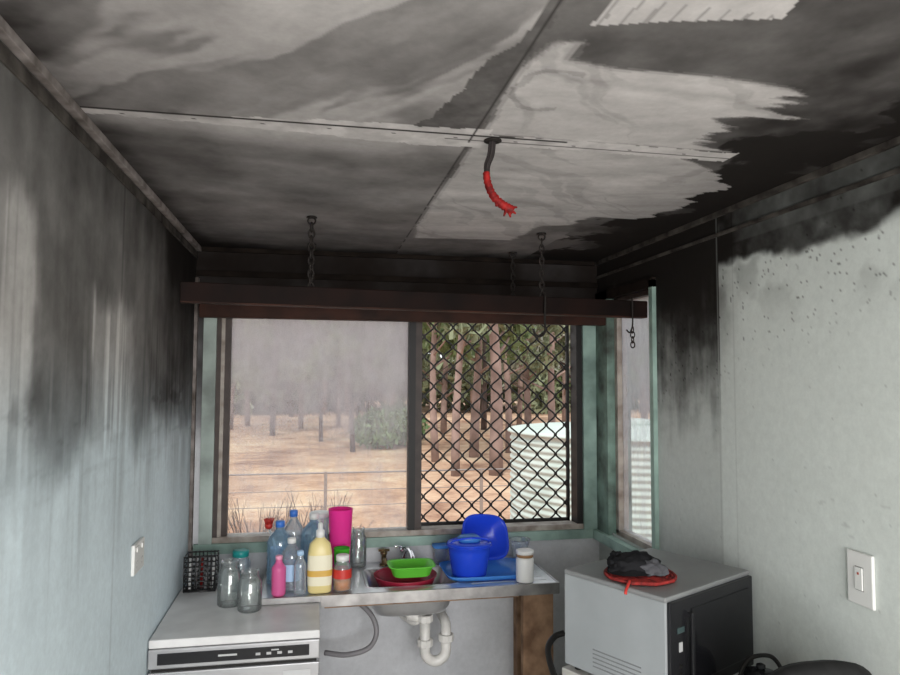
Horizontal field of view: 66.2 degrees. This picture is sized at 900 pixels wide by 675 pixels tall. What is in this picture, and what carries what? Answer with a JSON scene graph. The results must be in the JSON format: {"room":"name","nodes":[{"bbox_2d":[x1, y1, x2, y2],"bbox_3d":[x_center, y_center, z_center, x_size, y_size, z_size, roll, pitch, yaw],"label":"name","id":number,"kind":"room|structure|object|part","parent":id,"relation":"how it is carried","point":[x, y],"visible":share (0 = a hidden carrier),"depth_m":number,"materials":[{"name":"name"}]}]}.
{"room":"fire-damaged room","nodes":[
{"label":"fire-damaged room","id":0,"kind":"room"},
{"bbox_2d":[0,40,196,674],"bbox_3d":[-0.891,0.723,1.774,0.001,2.400,2.500,1,-3,-11],"label":"wall","id":1,"kind":"structure","parent":0,"point":[97,334],"depth_m":1.59,"materials":[{"name":"paint"}]},
{"bbox_2d":[0,15,201,258],"bbox_3d":[-0.655,-0.513,0.718,0.020,0.055,4.800,1,-3,-11],"label":"trim","id":2,"kind":"structure","parent":1,"relation":"attached to","point":[8,36],"depth_m":1.50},
{"bbox_2d":[130,537,144,576],"bbox_3d":[-0.943,0.661,2.088,0.014,0.090,0.120,1,-3,-11],"label":"power outlet","id":3,"kind":"object","parent":1,"relation":"attached to","point":[137,549],"visible":1,"depth_m":2.06,"materials":[{"name":"white plastic"}]},
{"bbox_2d":[188,251,598,674],"bbox_3d":[-0.202,0.809,3.179,1.891,2.400,0.001,1,-3,-11],"label":"wall","id":4,"kind":"structure","parent":0,"point":[482,629],"depth_m":3.19,"materials":[{"name":"paint"}]},
{"bbox_2d":[188,277,198,555],"bbox_3d":[-1.119,0.365,3.010,0.014,1.260,0.030,1,-3,-11],"label":"trim","id":5,"kind":"structure","parent":4,"relation":"attached to","point":[196,306],"depth_m":3.00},
{"bbox_2d":[193,318,597,554],"bbox_3d":[-0.199,0.393,3.245,1.872,1.130,0.120,1,-3,-11],"label":"window","id":6,"kind":"structure","parent":4,"relation":"in","point":[225,340],"depth_m":3.19,"materials":[{"name":"green paint"}]},
{"bbox_2d":[421,322,569,525],"bbox_3d":[0.224,0.399,3.401,0.770,1.030,0.016,1,-3,-11],"label":"security grille","id":7,"kind":"object","parent":6,"relation":"attached to","point":[565,329],"visible":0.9,"depth_m":3.40,"materials":[{"name":"black metal"}]},
{"bbox_2d":[196,246,597,287],"bbox_3d":[-0.196,-0.324,3.238,1.891,0.130,0.018,1,-3,-11],"label":"trim","id":8,"kind":"structure","parent":4,"relation":"attached to","point":[204,249],"depth_m":3.22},
{"bbox_2d":[0,0,899,261],"bbox_3d":[0.057,-0.465,1.952,1.891,0.001,2.650,1,-3,-11],"label":"ceiling","id":9,"kind":"structure","parent":0,"point":[621,125],"depth_m":1.47,"materials":[{"name":"paint"}]},
{"bbox_2d":[306,216,316,286],"bbox_3d":[-0.497,-0.298,2.470,0.039,0.276,0.039,1,-3,-11],"label":"hanging chain","id":10,"kind":"object","parent":9,"relation":"hanging from","point":[311,224],"depth_m":2.47,"materials":[{"name":"black metal"}]},
{"bbox_2d":[199,304,605,325],"bbox_3d":[-0.160,-0.110,3.052,1.800,0.080,0.045,1,-3,-11],"label":"beam","id":11,"kind":"structure","parent":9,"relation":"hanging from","point":[205,310],"depth_m":3.00,"materials":[{"name":"brown wood"}]},
{"bbox_2d":[180,281,647,318],"bbox_3d":[-0.052,-0.133,2.598,1.799,0.070,0.045,1,-4,-17],"label":"beam","id":12,"kind":"structure","parent":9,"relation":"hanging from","point":[190,292],"depth_m":2.53,"materials":[{"name":"brown wood"}]},
{"bbox_2d":[626,297,634,347],"bbox_3d":[0.732,-0.060,2.801,0.041,0.210,0.023,1,-3,-11],"label":"hook","id":13,"kind":"object","parent":12,"relation":"hanging from","point":[632,337],"depth_m":2.80,"materials":[{"name":"black metal"}]},
{"bbox_2d":[483,137,516,217],"bbox_3d":[0.121,-0.385,1.679,0.086,0.192,0.045,1,-3,-11],"label":"cable","id":14,"kind":"object","parent":9,"relation":"hanging from","point":[499,202],"depth_m":1.66,"materials":[{"name":"red plastic"}]},
{"bbox_2d":[509,252,516,295],"bbox_3d":[0.288,-0.254,3.154,0.039,0.276,0.039,1,-3,-11],"label":"hanging chain","id":15,"kind":"object","parent":9,"relation":"hanging from","point":[512,263],"depth_m":3.15,"materials":[{"name":"black metal"}]},
{"bbox_2d":[533,232,545,336],"bbox_3d":[0.351,-0.208,2.718,0.069,0.419,0.061,1,-3,-11],"label":"hanging chain","id":16,"kind":"object","parent":9,"relation":"hanging from","point":[541,245],"depth_m":2.73,"materials":[{"name":"black metal"}]},
{"bbox_2d":[597,145,899,674],"bbox_3d":[0.946,0.758,2.233,0.001,2.400,2.300,1,-3,-11],"label":"wall","id":17,"kind":"structure","parent":0,"point":[778,337],"depth_m":2.01,"materials":[{"name":"paint"}]},
{"bbox_2d":[593,277,658,551],"bbox_3d":[0.817,0.360,3.085,0.140,1.185,0.583,1,-3,-11],"label":"window","id":18,"kind":"structure","parent":17,"relation":"in","point":[613,380],"depth_m":3.21,"materials":[{"name":"green paint"}]},
{"bbox_2d":[595,136,899,278],"bbox_3d":[1.183,-0.470,1.075,0.016,0.085,4.800,1,-3,-11],"label":"trim","id":19,"kind":"structure","parent":17,"relation":"attached to","point":[894,142],"depth_m":2.09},
{"bbox_2d":[847,549,875,610],"bbox_3d":[1.036,0.610,1.743,0.014,0.132,0.084,1,-3,-11],"label":"light switch","id":20,"kind":"object","parent":17,"relation":"attached to","point":[860,566],"visible":1,"depth_m":1.73,"materials":[{"name":"white plastic"}]},
{"bbox_3d":[0.253,1.889,0.755,1.891,0.040,4.800,1,-3,-11],"label":"floor","id":21,"kind":"structure","parent":0,"visible":0},
{"bbox_2d":[147,583,319,674],"bbox_3d":[-0.772,1.491,2.563,0.550,0.962,0.611,1,-3,-11],"label":"dishwasher","id":22,"kind":"object","parent":21,"relation":"on","point":[196,636],"visible":0.89,"depth_m":2.33,"materials":[{"name":"silver metal"}]},
{"bbox_2d":[183,550,218,592],"bbox_3d":[-1.008,0.947,2.799,0.124,0.141,0.095,1,-3,-11],"label":"basket","id":23,"kind":"object","parent":22,"relation":"on","point":[206,587],"visible":0.94,"depth_m":2.76,"materials":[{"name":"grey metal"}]},
{"bbox_2d":[217,559,241,607],"bbox_3d":[-0.835,0.928,2.615,0.089,0.165,0.089,1,-3,-11],"label":"glass jar","id":24,"kind":"object","parent":22,"relation":"on","point":[227,603],"visible":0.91,"depth_m":2.62,"materials":[{"name":"clear glass"}]},
{"bbox_2d":[230,548,250,591],"bbox_3d":[-0.850,0.943,2.799,0.080,0.158,0.080,1,-3,-11],"label":"lidded jar","id":25,"kind":"object","parent":22,"relation":"on","point":[242,552],"visible":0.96,"depth_m":2.80,"materials":[{"name":"clear glass"}]},
{"bbox_2d":[237,568,261,613],"bbox_3d":[-0.742,0.935,2.556,0.087,0.145,0.087,1,-3,-11],"label":"glass jar","id":26,"kind":"object","parent":22,"relation":"on","point":[247,609],"visible":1,"depth_m":2.56,"materials":[{"name":"clear glass"}]},
{"bbox_2d":[513,594,552,674],"bbox_3d":[0.320,1.523,3.012,0.130,0.960,0.425,1,-3,-11],"label":"timber bench leg","id":27,"kind":"object","parent":21,"relation":"on","point":[532,614],"visible":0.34,"depth_m":2.82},
{"bbox_2d":[262,556,559,616],"bbox_3d":[-0.180,1.084,2.930,1.196,0.153,0.454,1,-3,-11],"label":"sink countertop","id":28,"kind":"structure","parent":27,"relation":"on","point":[435,598],"depth_m":2.77,"materials":[{"name":"silver metal"}]},
{"bbox_2d":[264,517,282,571],"bbox_3d":[-0.757,0.890,2.963,0.058,0.232,0.099,-2,-4,30],"label":"spray bottle","id":29,"kind":"object","parent":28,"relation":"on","point":[275,550],"visible":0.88,"depth_m":2.95,"materials":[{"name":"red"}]},
{"bbox_2d":[271,555,285,596],"bbox_3d":[-0.658,0.913,2.653,0.054,0.150,0.054,1,-3,-11],"label":"bottle","id":30,"kind":"object","parent":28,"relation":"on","point":[278,580],"visible":1,"depth_m":2.63,"materials":[{"name":"pink plastic"}]},
{"bbox_2d":[266,520,292,584],"bbox_3d":[-0.694,0.873,2.814,0.103,0.250,0.103,1,-3,-11],"label":"water bottle","id":31,"kind":"object","parent":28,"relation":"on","point":[279,523],"visible":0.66,"depth_m":2.83,"materials":[{"name":"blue plastic"}]},
{"bbox_2d":[281,537,301,591],"bbox_3d":[-0.627,0.893,2.729,0.085,0.200,0.085,1,-3,-11],"label":"water bottle","id":32,"kind":"object","parent":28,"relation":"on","point":[289,564],"visible":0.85,"depth_m":2.72,"materials":[{"name":"clear plastic"}]},
{"bbox_2d":[282,509,302,560],"bbox_3d":[-0.667,0.870,2.937,0.089,0.270,0.089,1,-3,-11],"label":"water bottle","id":33,"kind":"object","parent":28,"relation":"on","point":[294,512],"visible":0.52,"depth_m":2.95,"materials":[{"name":"clear plastic"}]},
{"bbox_2d":[293,550,306,595],"bbox_3d":[-0.579,0.907,2.666,0.048,0.165,0.048,1,-3,-11],"label":"squeeze bottle","id":34,"kind":"object","parent":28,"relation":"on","point":[299,552],"visible":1,"depth_m":2.67,"materials":[{"name":"clear plastic"}]},
{"bbox_2d":[300,512,326,578],"bbox_3d":[-0.574,0.871,2.904,0.109,0.265,0.109,1,-3,-11],"label":"water bottle","id":35,"kind":"object","parent":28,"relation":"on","point":[313,515],"visible":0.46,"depth_m":2.92,"materials":[{"name":"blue plastic"}]},
{"bbox_2d":[310,510,328,541],"bbox_3d":[-0.562,0.888,3.021,0.114,0.245,0.092,-1,-4,22],"label":"jug","id":36,"kind":"object","parent":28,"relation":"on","point":[322,513],"visible":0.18,"depth_m":3.04,"materials":[{"name":"clear plastic"}]},
{"bbox_2d":[307,522,332,593],"bbox_3d":[-0.509,0.860,2.703,0.098,0.265,0.070,1,-3,-11],"label":"liquid bottle","id":37,"kind":"object","parent":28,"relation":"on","point":[319,563],"visible":1,"depth_m":2.67,"materials":[{"name":"yellow plastic"}]},
{"bbox_2d":[328,506,352,577],"bbox_3d":[-0.462,0.863,2.905,0.103,0.282,0.103,1,-3,-11],"label":"tumbler","id":38,"kind":"object","parent":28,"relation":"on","point":[340,517],"visible":0.56,"depth_m":2.87,"materials":[{"name":"pink plastic"}]},
{"bbox_2d":[334,546,349,565],"bbox_3d":[-0.441,0.928,2.809,0.066,0.142,0.066,1,-3,-11],"label":"cup","id":39,"kind":"object","parent":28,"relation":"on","point":[338,549],"visible":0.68,"depth_m":2.79,"materials":[{"name":"green plastic"}]},
{"bbox_2d":[333,553,351,591],"bbox_3d":[-0.424,0.925,2.721,0.072,0.137,0.072,1,-3,-11],"label":"sauce jar","id":40,"kind":"object","parent":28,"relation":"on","point":[342,575],"visible":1,"depth_m":2.70,"materials":[{"name":"glass"}]},
{"bbox_2d":[350,527,366,567],"bbox_3d":[-0.407,0.929,3.061,0.072,0.170,0.072,1,-3,-11],"label":"glass jar","id":41,"kind":"object","parent":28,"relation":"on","point":[353,565],"visible":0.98,"depth_m":3.07,"materials":[{"name":"clear glass"}]},
{"bbox_2d":[378,548,389,565],"bbox_3d":[-0.292,0.982,3.068,0.050,0.072,0.094,1,-3,-11],"label":"tap","id":42,"kind":"object","parent":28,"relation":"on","point":[383,551],"visible":0.95,"depth_m":3.08,"materials":[{"name":"gold metal"}]},
{"bbox_2d":[324,606,453,666],"bbox_3d":[-0.271,1.236,2.981,0.536,0.298,0.293,1,-3,-11],"label":"drain pipe","id":43,"kind":"object","parent":28,"relation":"attached to","point":[446,637],"visible":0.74,"depth_m":2.89,"materials":[{"name":"white plastic"}]},
{"bbox_2d":[394,545,414,558],"bbox_3d":[-0.205,0.963,3.034,0.083,0.104,0.186,1,-3,-11],"label":"mixer tap","id":44,"kind":"object","parent":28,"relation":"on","point":[403,550],"visible":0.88,"depth_m":3.05,"materials":[{"name":"silver metal"}]},
{"bbox_2d":[374,567,436,586],"bbox_3d":[-0.187,1.039,2.893,0.265,0.097,0.265,1,-3,-11],"label":"plastic bowl","id":45,"kind":"object","parent":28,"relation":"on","point":[384,577],"visible":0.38,"depth_m":2.94,"materials":[{"name":"red"}]},
{"bbox_2d":[387,558,435,577],"bbox_3d":[-0.163,0.964,2.877,0.196,0.046,0.150,1,-3,-11],"label":"food container","id":46,"kind":"object","parent":45,"relation":"on","point":[410,567],"visible":1,"depth_m":2.88,"materials":[{"name":"green plastic"}]},
{"bbox_2d":[432,542,448,564],"bbox_3d":[-0.038,0.979,3.125,0.084,0.080,0.084,1,-3,-11],"label":"tub","id":47,"kind":"object","parent":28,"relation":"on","point":[443,545],"visible":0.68,"depth_m":3.12,"materials":[{"name":"blue plastic"}]},
{"bbox_2d":[439,558,515,580],"bbox_3d":[0.153,1.001,2.977,0.380,0.020,0.280,1,-3,-11],"label":"tray","id":48,"kind":"object","parent":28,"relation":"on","point":[504,568],"visible":0.63,"depth_m":2.97,"materials":[{"name":"blue plastic"}]},
{"bbox_2d":[447,533,491,577],"bbox_3d":[0.081,0.915,2.912,0.191,0.169,0.191,1,-3,-11],"label":"bucket","id":49,"kind":"object","parent":48,"relation":"on","point":[469,553],"visible":0.99,"depth_m":2.85,"materials":[{"name":"blue plastic"}]},
{"bbox_2d":[461,514,508,559],"bbox_3d":[0.152,0.898,3.117,0.231,0.199,0.137,2,-4,-24],"label":"basin","id":50,"kind":"object","parent":48,"relation":"on","point":[493,528],"visible":0.69,"depth_m":3.15,"materials":[{"name":"blue plastic"}]},
{"bbox_2d":[509,536,529,557],"bbox_3d":[0.321,0.978,3.190,0.101,0.093,0.101,1,-3,-11],"label":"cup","id":51,"kind":"object","parent":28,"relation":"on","point":[510,539],"visible":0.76,"depth_m":3.21,"materials":[{"name":"clear glass"}]},
{"bbox_2d":[516,548,533,583],"bbox_3d":[0.309,0.940,2.848,0.074,0.128,0.074,1,-3,-11],"label":"jar","id":52,"kind":"object","parent":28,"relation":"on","point":[524,556],"visible":1,"depth_m":2.82,"materials":[{"name":"white plastic"}]},
{"bbox_2d":[545,630,564,674],"bbox_3d":[0.344,1.438,2.090,0.080,0.980,0.304,0,-3,-3],"label":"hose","id":53,"kind":"object","parent":21,"relation":"on","point":[556,635],"visible":0.99,"depth_m":2.20,"materials":[{"name":"black plastic"}]},
{"bbox_2d":[562,664,592,674],"bbox_3d":[0.670,1.479,1.993,0.364,0.930,0.589,3,-4,-39],"label":"base cabinet","id":54,"kind":"object","parent":21,"relation":"on","point":[569,669],"visible":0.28,"depth_m":2.11,"materials":[{"name":"white laminate"}]},
{"bbox_2d":[565,548,753,674],"bbox_3d":[0.651,0.870,2.125,0.448,0.300,0.392,3,-4,-39],"label":"microwave oven","id":55,"kind":"object","parent":54,"relation":"on","point":[701,622],"visible":0.97,"depth_m":2.00,"materials":[{"name":"silver metal"}]},
{"bbox_2d":[604,550,676,594],"bbox_3d":[0.571,0.686,2.061,0.214,0.088,0.220,1,-3,-11],"label":"woven trivet","id":56,"kind":"object","parent":55,"relation":"on","point":[672,577],"depth_m":2.03,"materials":[{"name":"red"}]},
{"bbox_3d":[0.556,0.673,2.082,0.188,0.059,0.155,1,-3,-11],"label":"crumpled cap","id":57,"kind":"part","parent":56,"relation":"part of","materials":[{"name":"black fabric"}]},
{"bbox_2d":[738,653,781,674],"bbox_3d":[0.868,0.947,1.922,0.128,0.125,0.144,-1,-4,16],"label":"kettle","id":58,"kind":"object","parent":54,"relation":"on","point":[760,668],"visible":0.8,"depth_m":1.93,"materials":[{"name":"black plastic"}]},
{"bbox_2d":[768,660,871,674],"bbox_3d":[0.866,1.314,1.366,0.414,1.186,0.475,1,-3,-11],"label":"office chair","id":59,"kind":"object","parent":21,"relation":"on","point":[815,667],"visible":1,"depth_m":1.55,"materials":[{"name":"black fabric"}]},
{"label":"outside","id":60,"kind":"structure","parent":0,"visible":0},
{"bbox_2d":[228,392,649,532],"bbox_3d":[6.086,5.235,46.813,150.000,0.001,150.000,1,-3,-11],"label":"ground","id":61,"kind":"structure","parent":60,"point":[292,449],"depth_m":18.03,"materials":[{"name":"beige soil"}]},
{"bbox_2d":[230,321,279,428],"bbox_3d":[-9.935,0.073,32.458,3.653,8.576,3.977,-3,-5,45],"label":"tree","id":62,"kind":"object","parent":61,"relation":"on","point":[232,380],"visible":0.02,"depth_m":32.39,"materials":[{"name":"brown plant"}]},
{"bbox_2d":[245,323,267,425],"bbox_3d":[-10.525,-0.387,34.232,4.314,9.698,5.487,1,-3,-11],"label":"tree","id":63,"kind":"object","parent":61,"relation":"on","point":[247,394],"visible":0.02,"depth_m":34.45,"materials":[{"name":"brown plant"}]},
{"bbox_2d":[231,319,292,435],"bbox_3d":[-7.603,0.413,29.093,3.447,7.508,3.232,2,-4,-29],"label":"tree","id":64,"kind":"object","parent":61,"relation":"on","point":[240,377],"visible":0.1,"depth_m":28.85,"materials":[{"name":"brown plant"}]},
{"bbox_2d":[267,328,305,428],"bbox_3d":[-7.360,0.086,32.914,3.859,8.619,4.183,-1,-4,17],"label":"tree","id":65,"kind":"object","parent":61,"relation":"on","point":[301,396],"visible":0.02,"depth_m":33.02,"materials":[{"name":"green plant"}]},
{"bbox_2d":[228,488,373,532],"bbox_3d":[-1.853,2.372,8.168,1.843,1.062,1.988,1,-3,-11],"label":"dry brush","id":66,"kind":"object","parent":61,"relation":"on","point":[291,505],"visible":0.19,"depth_m":8.43,"materials":[{"name":"brown plant"}]},
{"bbox_2d":[278,322,340,441],"bbox_3d":[-5.206,0.492,26.280,2.670,7.037,3.432,1,-3,-11],"label":"tree","id":67,"kind":"object","parent":61,"relation":"on","point":[300,377],"visible":0.09,"depth_m":25.93,"materials":[{"name":"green plant"}]},
{"bbox_2d":[305,321,378,451],"bbox_3d":[-3.417,0.555,22.476,2.532,6.481,2.625,1,-3,-11],"label":"tree","id":68,"kind":"object","parent":61,"relation":"on","point":[311,371],"visible":0.12,"depth_m":22.36,"materials":[{"name":"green plant"}]},
{"bbox_2d":[324,357,381,425],"bbox_3d":[-5.615,0.273,35.331,5.362,8.555,3.543,1,-3,-11],"label":"tree","id":69,"kind":"object","parent":61,"relation":"on","point":[338,416],"visible":0.05,"depth_m":35.35,"materials":[{"name":"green plant"}]},
{"bbox_2d":[229,468,509,527],"bbox_3d":[-1.221,2.643,11.343,14.020,0.900,0.040,1,-3,-11],"label":"fence","id":70,"kind":"object","parent":61,"relation":"on","point":[481,486],"visible":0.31,"depth_m":11.26,"materials":[{"name":"grey metal"}]},
{"bbox_2d":[338,322,437,405],"bbox_3d":[-2.634,0.070,31.900,4.670,8.577,3.777,4,-5,-45],"label":"tree","id":71,"kind":"object","parent":61,"relation":"on","point":[425,368],"visible":0.1,"depth_m":31.67,"materials":[{"name":"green plant"}]},
{"bbox_2d":[347,401,429,448],"bbox_3d":[-2.118,3.183,25.384,3.357,1.747,4.856,1,-3,-11],"label":"shrubs","id":72,"kind":"object","parent":61,"relation":"on","point":[384,426],"visible":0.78,"depth_m":23.60,"materials":[{"name":"green plant"}]},
{"bbox_2d":[373,324,474,393],"bbox_3d":[-1.061,-0.127,28.332,4.242,8.559,3.797,1,-3,-11],"label":"tree","id":73,"kind":"object","parent":61,"relation":"on","point":[452,361],"visible":0.02,"depth_m":27.88,"materials":[{"name":"green plant"}]},
{"bbox_2d":[234,320,649,416],"bbox_3d":[4.628,1.560,55.914,54.652,9.895,20.226,1,-3,-11],"label":"treeline","id":74,"kind":"object","parent":61,"relation":"on","point":[289,397],"visible":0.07,"depth_m":47.99,"materials":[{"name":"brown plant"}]},
{"bbox_2d":[422,322,480,461],"bbox_3d":[-0.482,-0.343,20.272,2.689,8.040,3.415,0,-3,6],"label":"tree","id":75,"kind":"object","parent":61,"relation":"on","point":[433,339],"visible":0.11,"depth_m":20.19,"materials":[{"name":"green plant"}]},
{"bbox_2d":[422,331,485,433],"bbox_3d":[-0.327,-0.533,30.043,4.598,9.571,4.255,1,-3,-11],"label":"tree","id":76,"kind":"object","parent":61,"relation":"on","point":[468,376],"visible":0.03,"depth_m":30.22,"materials":[{"name":"green plant"}]},
{"bbox_2d":[438,323,512,476],"bbox_3d":[0.209,-0.245,17.401,2.478,7.499,3.685,-1,-4,18],"label":"tree","id":77,"kind":"object","parent":61,"relation":"on","point":[462,328],"visible":0.08,"depth_m":17.16,"materials":[{"name":"green plant"}]},
{"bbox_2d":[422,323,533,457],"bbox_3d":[0.532,-0.560,21.402,3.769,8.614,3.575,1,-3,-11],"label":"tree","id":78,"kind":"object","parent":61,"relation":"on","point":[474,435],"visible":0.02,"depth_m":21.33,"materials":[{"name":"green plant"}]},
{"bbox_2d":[471,336,544,429],"bbox_3d":[1.724,-0.376,33.240,5.083,9.654,4.790,2,-4,-20],"label":"tree","id":79,"kind":"object","parent":61,"relation":"on","point":[484,347],"visible":0.02,"depth_m":32.72,"materials":[{"name":"green plant"}]},
{"bbox_2d":[481,324,536,475],"bbox_3d":[1.446,-0.511,17.773,3.182,8.088,3.395,-2,-4,39],"label":"tree","id":80,"kind":"object","parent":61,"relation":"on","point":[518,329],"visible":0.02,"depth_m":17.41,"materials":[{"name":"green plant"}]},
{"bbox_2d":[482,325,540,424],"bbox_3d":[3.421,-0.203,35.429,4.836,9.594,4.728,1,-3,-11],"label":"tree","id":81,"kind":"object","parent":61,"relation":"on","point":[520,383],"visible":0.02,"depth_m":35.14,"materials":[{"name":"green plant"}]},
{"bbox_2d":[484,331,569,423],"bbox_3d":[2.874,-0.208,27.029,3.817,8.592,2.800,-1,-4,22],"label":"tree","id":82,"kind":"object","parent":61,"relation":"on","point":[527,398],"visible":0.03,"depth_m":26.88,"materials":[{"name":"green plant"}]},
{"bbox_2d":[487,325,569,421],"bbox_3d":[3.594,-0.380,25.105,4.461,8.717,3.033,1,-3,-11],"label":"tree","id":83,"kind":"object","parent":61,"relation":"on","point":[551,405],"visible":0.04,"depth_m":25.06,"materials":[{"name":"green plant"}]},
{"bbox_2d":[503,325,569,452],"bbox_3d":[2.267,-0.459,23.163,3.883,8.627,3.675,-1,-4,26],"label":"tree","id":84,"kind":"object","parent":61,"relation":"on","point":[556,329],"visible":0.09,"depth_m":22.61,"materials":[{"name":"green plant"}]},
{"bbox_2d":[522,339,570,389],"bbox_3d":[5.112,-0.124,29.176,4.616,8.703,2.883,3,-4,-40],"label":"tree","id":85,"kind":"object","parent":61,"relation":"on","point":[563,363],"visible":0.02,"depth_m":28.46,"materials":[{"name":"green plant"}]},
{"bbox_2d":[532,326,569,421],"bbox_3d":[6.211,-0.192,36.093,4.049,9.669,4.745,1,-3,-11],"label":"tree","id":86,"kind":"object","parent":61,"relation":"on","point":[561,358],"visible":0.02,"depth_m":36.56,"materials":[{"name":"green plant"}]},
{"bbox_2d":[507,418,651,540],"bbox_3d":[2.040,1.909,7.789,2.777,1.970,2.777,1,-3,-11],"label":"water tank","id":87,"kind":"object","parent":61,"relation":"on","point":[640,427],"visible":0.16,"depth_m":6.97,"materials":[{"name":"white metal"}]},
{"bbox_2d":[556,341,636,369],"bbox_3d":[6.442,-0.133,27.458,3.950,8.538,4.260,1,-3,-11],"label":"tree","id":88,"kind":"object","parent":61,"relation":"on","point":[631,361],"visible":0.02,"depth_m":28.54,"materials":[{"name":"green plant"}]},
{"bbox_2d":[630,334,647,418],"bbox_3d":[7.895,-0.558,29.837,3.786,9.669,4.587,1,-3,-11],"label":"tree","id":89,"kind":"object","parent":61,"relation":"on","point":[644,412],"visible":0.02,"depth_m":29.92,"materials":[{"name":"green plant"}]}
]}

